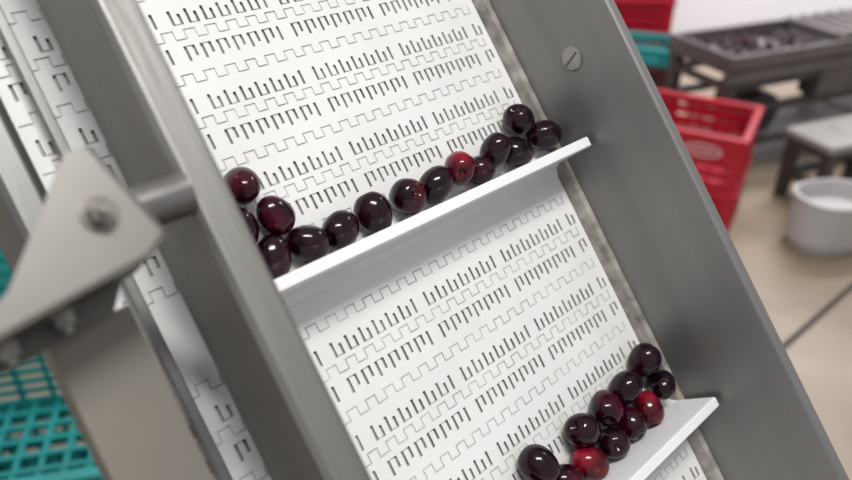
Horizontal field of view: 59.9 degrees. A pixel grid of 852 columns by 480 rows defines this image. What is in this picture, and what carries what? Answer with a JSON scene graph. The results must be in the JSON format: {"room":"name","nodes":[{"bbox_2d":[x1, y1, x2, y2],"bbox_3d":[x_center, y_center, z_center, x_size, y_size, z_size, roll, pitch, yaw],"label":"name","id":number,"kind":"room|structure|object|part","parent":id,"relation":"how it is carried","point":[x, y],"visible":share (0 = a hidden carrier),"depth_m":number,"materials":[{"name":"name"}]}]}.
{"room":"processing plant","nodes":[
{"label":"processing plant","id":0,"kind":"room"},
{"bbox_2d":[0,58,851,479],"bbox_3d":[1.000,0.712,1.827,10.000,0.100,8.400,0,31,0],"label":"floor","id":1,"kind":"structure","parent":0,"point":[792,285],"depth_m":2.62,"materials":[{"name":"beige concrete"}]},
{"bbox_2d":[1,451,88,469],"bbox_3d":[-0.640,0.654,1.663,0.712,0.165,0.432,-7,32,-11],"label":"crate","id":2,"kind":"object","parent":1,"relation":"on","point":[83,454],"visible":0.02,"depth_m":1.75,"materials":[{"name":"teal plastic"}]},
{"bbox_2d":[0,400,87,472],"bbox_3d":[-0.640,0.512,1.579,0.712,0.165,0.432,-7,32,-11],"label":"crate","id":3,"kind":"object","parent":2,"relation":"on","point":[13,451],"visible":0.02,"depth_m":1.71,"materials":[{"name":"teal plastic"}]},
{"bbox_2d":[0,353,102,479],"bbox_3d":[-0.640,0.371,1.494,0.712,0.165,0.432,-7,32,-11],"label":"crate","id":4,"kind":"object","parent":3,"relation":"on","point":[85,469],"visible":0.05,"depth_m":1.57,"materials":[{"name":"teal plastic"}]},
{"bbox_2d":[0,0,848,479],"bbox_3d":[0.209,0.489,0.446,1.384,1.703,0.426,27,40,37],"label":"conveyor","id":5,"kind":"object","parent":1,"relation":"on","point":[453,338],"visible":0.95,"depth_m":0.43,"materials":[{"name":"white plastic"}]},
{"bbox_3d":[0.067,0.522,0.356,0.018,1.980,0.065,-26,0,-36],"label":"frame","id":6,"kind":"part","parent":5,"relation":"part of","materials":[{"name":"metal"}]},
{"bbox_3d":[-0.119,-0.002,0.234,0.063,0.049,0.002,-26,0,-36],"label":"plate","id":7,"kind":"part","parent":5,"relation":"part of","materials":[{"name":"grey metal"}]},
{"bbox_3d":[0.136,0.488,0.326,0.018,1.980,0.085,-26,0,-36],"label":"guide rail","id":8,"kind":"part","parent":5,"relation":"part of","materials":[{"name":"metal"}]},
{"bbox_2d":[224,166,260,205],"bbox_3d":[-0.098,-0.028,0.391,0.020,0.021,0.025,-10,32,-16],"label":"cherry","id":9,"kind":"object","parent":5,"relation":"on","point":[243,183],"visible":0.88,"depth_m":0.38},
{"bbox_2d":[238,207,259,243],"bbox_3d":[-0.097,-0.005,0.384,0.020,0.024,0.020,13,33,20],"label":"cherry","id":10,"kind":"object","parent":5,"relation":"on","point":[251,221],"visible":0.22,"depth_m":0.38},
{"bbox_2d":[257,234,291,278],"bbox_3d":[-0.081,0.010,0.389,0.020,0.024,0.022,12,33,19],"label":"cherry","id":11,"kind":"object","parent":5,"relation":"on","point":[274,249],"visible":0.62,"depth_m":0.38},
{"bbox_2d":[256,195,295,235],"bbox_3d":[-0.080,-0.013,0.395,0.020,0.022,0.021,16,34,25],"label":"cherry","id":12,"kind":"object","parent":5,"relation":"on","point":[275,215],"visible":1,"depth_m":0.39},
{"bbox_2d":[286,225,329,262],"bbox_3d":[-0.064,0.002,0.403,0.024,0.022,0.020,-9,32,-15],"label":"cherry","id":13,"kind":"object","parent":5,"relation":"on","point":[307,243],"visible":0.96,"depth_m":0.40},
{"bbox_2d":[322,210,359,248],"bbox_3d":[-0.048,-0.006,0.417,0.020,0.020,0.024,11,33,17],"label":"cherry","id":14,"kind":"object","parent":5,"relation":"on","point":[342,227],"visible":0.97,"depth_m":0.41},
{"bbox_2d":[353,191,392,234],"bbox_3d":[-0.031,-0.016,0.431,0.024,0.024,0.021,14,34,22],"label":"cherry","id":15,"kind":"object","parent":5,"relation":"on","point":[373,212],"visible":0.82,"depth_m":0.42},
{"bbox_2d":[389,178,426,214],"bbox_3d":[-0.011,-0.026,0.445,0.024,0.024,0.022,16,34,24],"label":"cherry","id":16,"kind":"object","parent":5,"relation":"on","point":[407,196],"visible":1,"depth_m":0.44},
{"bbox_2d":[419,165,453,203],"bbox_3d":[0.006,-0.035,0.461,0.022,0.023,0.026,16,34,24],"label":"cherry","id":17,"kind":"object","parent":5,"relation":"on","point":[438,181],"visible":0.91,"depth_m":0.45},
{"bbox_2d":[444,151,474,184],"bbox_3d":[0.021,-0.047,0.472,0.020,0.022,0.026,-8,32,-13],"label":"cherry","id":18,"kind":"object","parent":5,"relation":"on","point":[461,164],"visible":0.97,"depth_m":0.46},
{"bbox_2d":[469,155,495,183],"bbox_3d":[0.035,-0.046,0.484,0.022,0.020,0.020,15,34,24],"label":"cherry","id":19,"kind":"object","parent":5,"relation":"on","point":[485,169],"visible":0.67,"depth_m":0.48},
{"bbox_2d":[479,132,511,167],"bbox_3d":[0.046,-0.060,0.493,0.021,0.024,0.022,14,34,22],"label":"cherry","id":20,"kind":"object","parent":5,"relation":"on","point":[497,146],"visible":0.91,"depth_m":0.48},
{"bbox_2d":[502,104,534,136],"bbox_3d":[0.064,-0.083,0.515,0.022,0.024,0.022,11,33,17],"label":"cherry","id":21,"kind":"object","parent":5,"relation":"on","point":[518,119],"visible":1,"depth_m":0.51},
{"bbox_2d":[506,136,533,165],"bbox_3d":[0.062,-0.061,0.507,0.025,0.021,0.021,-23,38,-33],"label":"cherry","id":22,"kind":"object","parent":5,"relation":"on","point":[522,151],"visible":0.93,"depth_m":0.50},
{"bbox_2d":[517,444,559,479],"bbox_3d":[0.068,0.135,0.446,0.026,0.024,0.022,16,34,24],"label":"cherry","id":23,"kind":"object","parent":5,"relation":"on","point":[535,461],"visible":1,"depth_m":0.44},
{"bbox_2d":[526,120,561,149],"bbox_3d":[0.084,-0.074,0.523,0.025,0.022,0.020,-5,31,-9],"label":"cherry","id":24,"kind":"object","parent":5,"relation":"on","point":[546,134],"visible":0.98,"depth_m":0.52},
{"bbox_2d":[557,464,585,479],"bbox_3d":[0.087,0.149,0.457,0.024,0.023,0.021,-9,32,-15],"label":"cherry","id":25,"kind":"object","parent":5,"relation":"on","point":[567,471],"visible":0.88,"depth_m":0.45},
{"bbox_2d":[563,413,601,447],"bbox_3d":[0.100,0.122,0.472,0.024,0.026,0.025,13,33,20],"label":"cherry","id":26,"kind":"object","parent":5,"relation":"on","point":[580,430],"visible":1,"depth_m":0.46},
{"bbox_2d":[570,446,609,479],"bbox_3d":[0.104,0.141,0.469,0.024,0.022,0.022,14,34,22],"label":"cherry","id":27,"kind":"object","parent":5,"relation":"on","point":[593,462],"visible":0.99,"depth_m":0.46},
{"bbox_2d":[590,390,623,426],"bbox_3d":[0.119,0.111,0.489,0.022,0.022,0.024,2,31,4],"label":"cherry","id":28,"kind":"object","parent":5,"relation":"on","point":[606,406],"visible":0.98,"depth_m":0.48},
{"bbox_2d":[597,426,630,458],"bbox_3d":[0.123,0.132,0.484,0.022,0.022,0.023,12,33,19],"label":"cherry","id":29,"kind":"object","parent":5,"relation":"on","point":[614,442],"visible":0.94,"depth_m":0.47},
{"bbox_2d":[608,370,642,405],"bbox_3d":[0.135,0.101,0.503,0.022,0.024,0.024,12,33,18],"label":"cherry","id":30,"kind":"object","parent":5,"relation":"on","point":[627,385],"visible":0.87,"depth_m":0.49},
{"bbox_2d":[616,406,646,440],"bbox_3d":[0.137,0.123,0.498,0.019,0.021,0.024,-10,32,-16],"label":"cherry","id":31,"kind":"object","parent":5,"relation":"on","point":[633,422],"visible":0.78,"depth_m":0.49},
{"bbox_2d":[627,343,661,378],"bbox_3d":[0.153,0.085,0.519,0.022,0.026,0.022,15,34,24],"label":"cherry","id":32,"kind":"object","parent":5,"relation":"on","point":[645,359],"visible":0.82,"depth_m":0.51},
{"bbox_2d":[633,391,664,426],"bbox_3d":[0.153,0.117,0.510,0.020,0.021,0.023,-7,32,-12],"label":"cherry","id":33,"kind":"object","parent":5,"relation":"on","point":[648,404],"visible":0.88,"depth_m":0.50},
{"bbox_2d":[646,369,675,399],"bbox_3d":[0.166,0.102,0.522,0.020,0.019,0.022,1,31,1],"label":"cherry","id":34,"kind":"object","parent":5,"relation":"on","point":[662,383],"visible":1,"depth_m":0.52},
{"bbox_3d":[0.332,0.392,0.530,0.008,1.980,0.155,-26,0,-36],"label":"frame","id":35,"kind":"part","parent":5,"relation":"part of","materials":[{"name":"metal"}]},
{"bbox_2d":[646,66,667,98],"bbox_3d":[1.000,-0.864,4.053,0.612,0.310,0.312,11,33,17],"label":"crate","id":36,"kind":"object","parent":1,"relation":"on","point":[659,78],"visible":0.07,"depth_m":3.80,"materials":[{"name":"red plastic"}]},
{"bbox_2d":[629,31,670,67],"bbox_3d":[1.000,-1.037,3.949,0.612,0.090,0.312,11,33,17],"label":"crate","id":37,"kind":"object","parent":36,"relation":"on","point":[660,57],"visible":0.23,"depth_m":3.87,"materials":[{"name":"teal plastic"}]},
{"bbox_2d":[707,157,751,231],"bbox_3d":[0.983,-0.234,3.090,0.612,0.220,0.412,16,34,24],"label":"crate","id":38,"kind":"object","parent":1,"relation":"on","point":[726,205],"visible":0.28,"depth_m":2.81,"materials":[{"name":"red plastic"}]},
{"bbox_2d":[658,89,763,195],"bbox_3d":[0.983,-0.422,2.976,0.612,0.220,0.412,16,34,24],"label":"crate","id":39,"kind":"object","parent":38,"relation":"on","point":[721,160],"visible":0.58,"depth_m":2.79,"materials":[{"name":"red plastic"}]},
{"bbox_3d":[1.024,-0.335,2.740,0.190,0.066,0.008,16,34,24],"label":"plate","id":40,"kind":"part","parent":39,"relation":"part of","materials":[{"name":"red plastic"}]},
{"bbox_2d":[664,8,851,145],"bbox_3d":[2.054,-0.791,3.651,1.900,0.600,0.400,-12,33,-20],"label":"table","id":41,"kind":"object","parent":1,"relation":"on","point":[822,69],"visible":0.71,"depth_m":3.35,"materials":[{"name":"metal"}]},
{"bbox_3d":[1.151,-0.644,3.504,0.048,0.500,0.048,-12,33,-20],"label":"leg","id":42,"kind":"part","parent":41,"relation":"part of","materials":[{"name":"paint"}]},
{"bbox_3d":[1.285,-0.484,3.236,0.048,0.500,0.048,-12,33,-20],"label":"leg","id":43,"kind":"part","parent":41,"relation":"part of","materials":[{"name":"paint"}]},
{"bbox_3d":[1.494,-0.635,3.465,0.170,0.185,0.240,-12,33,-20],"label":"drive motor","id":44,"kind":"part","parent":41,"relation":"part of","materials":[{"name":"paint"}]},
{"bbox_2d":[687,28,813,55],"bbox_3d":[1.488,-0.882,3.313,0.550,0.044,0.314,-13,33,-20],"label":"cherries","id":45,"kind":"object","parent":41,"relation":"on","point":[739,41],"visible":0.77,"depth_m":3.32,"materials":[{"name":"red food"}]},
{"bbox_2d":[773,114,851,196],"bbox_3d":[1.966,-0.373,3.237,0.900,0.310,0.240,-12,33,-20],"label":"bench","id":46,"kind":"object","parent":1,"relation":"on","point":[829,140],"visible":0.79,"depth_m":3.09,"materials":[{"name":"metal"}]},
{"bbox_3d":[1.554,-0.320,3.177,0.044,0.280,0.044,-12,33,-20],"label":"leg","id":47,"kind":"part","parent":46,"relation":"part of","materials":[{"name":"paint"}]},
{"bbox_3d":[1.625,-0.235,3.035,0.044,0.280,0.044,-12,33,-20],"label":"leg","id":48,"kind":"part","parent":46,"relation":"part of","materials":[{"name":"paint"}]},
{"bbox_3d":[1.931,-0.403,3.315,0.044,0.280,0.044,-12,33,-20],"label":"leg","id":49,"kind":"part","parent":46,"relation":"part of","materials":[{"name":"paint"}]},
{"bbox_2d":[783,283,851,347],"bbox_3d":[1.599,0.124,2.693,2.658,0.014,0.016,-24,39,-34],"label":"hose","id":50,"kind":"object","parent":1,"relation":"on","point":[814,318],"visible":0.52,"depth_m":2.47,"materials":[{"name":"black rubber"}]},
{"bbox_2d":[784,178,851,256],"bbox_3d":[1.550,-0.083,2.842,0.309,0.215,0.247,-6,31,-10],"label":"tub","id":51,"kind":"object","parent":1,"relation":"on","point":[819,217],"visible":1,"depth_m":2.79,"materials":[{"name":"white plastic"}]},
{"bbox_3d":[-1.420,0.162,2.430,0.712,0.220,0.432,-7,32,-11],"label":"crate","id":52,"kind":"object","parent":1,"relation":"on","visible":0},
{"bbox_2d":[0,248,13,292],"bbox_3d":[-1.420,-0.027,2.316,0.712,0.220,0.432,-7,32,-11],"label":"crate","id":53,"kind":"object","parent":52,"relation":"on","point":[6,275],"visible":0.02,"depth_m":2.21,"materials":[{"name":"teal plastic"}]},
{"bbox_3d":[1.130,-1.139,4.564,0.612,0.255,0.412,3,31,5],"label":"crate","id":54,"kind":"object","parent":1,"relation":"on","visible":0},
{"bbox_2d":[614,0,676,44],"bbox_3d":[1.130,-1.358,4.433,0.612,0.255,0.412,3,31,5],"label":"crate","id":55,"kind":"object","parent":54,"relation":"on","point":[647,16],"visible":0.48,"depth_m":4.24,"materials":[{"name":"red plastic"}]},
{"bbox_2d":[670,0,851,33],"bbox_3d":[1.000,-2.800,4.472,10.000,3.200,0.150,0,31,0],"label":"wall","id":56,"kind":"structure","parent":0,"point":[689,15],"depth_m":5.11,"materials":[{"name":"white paint"}]}
]}

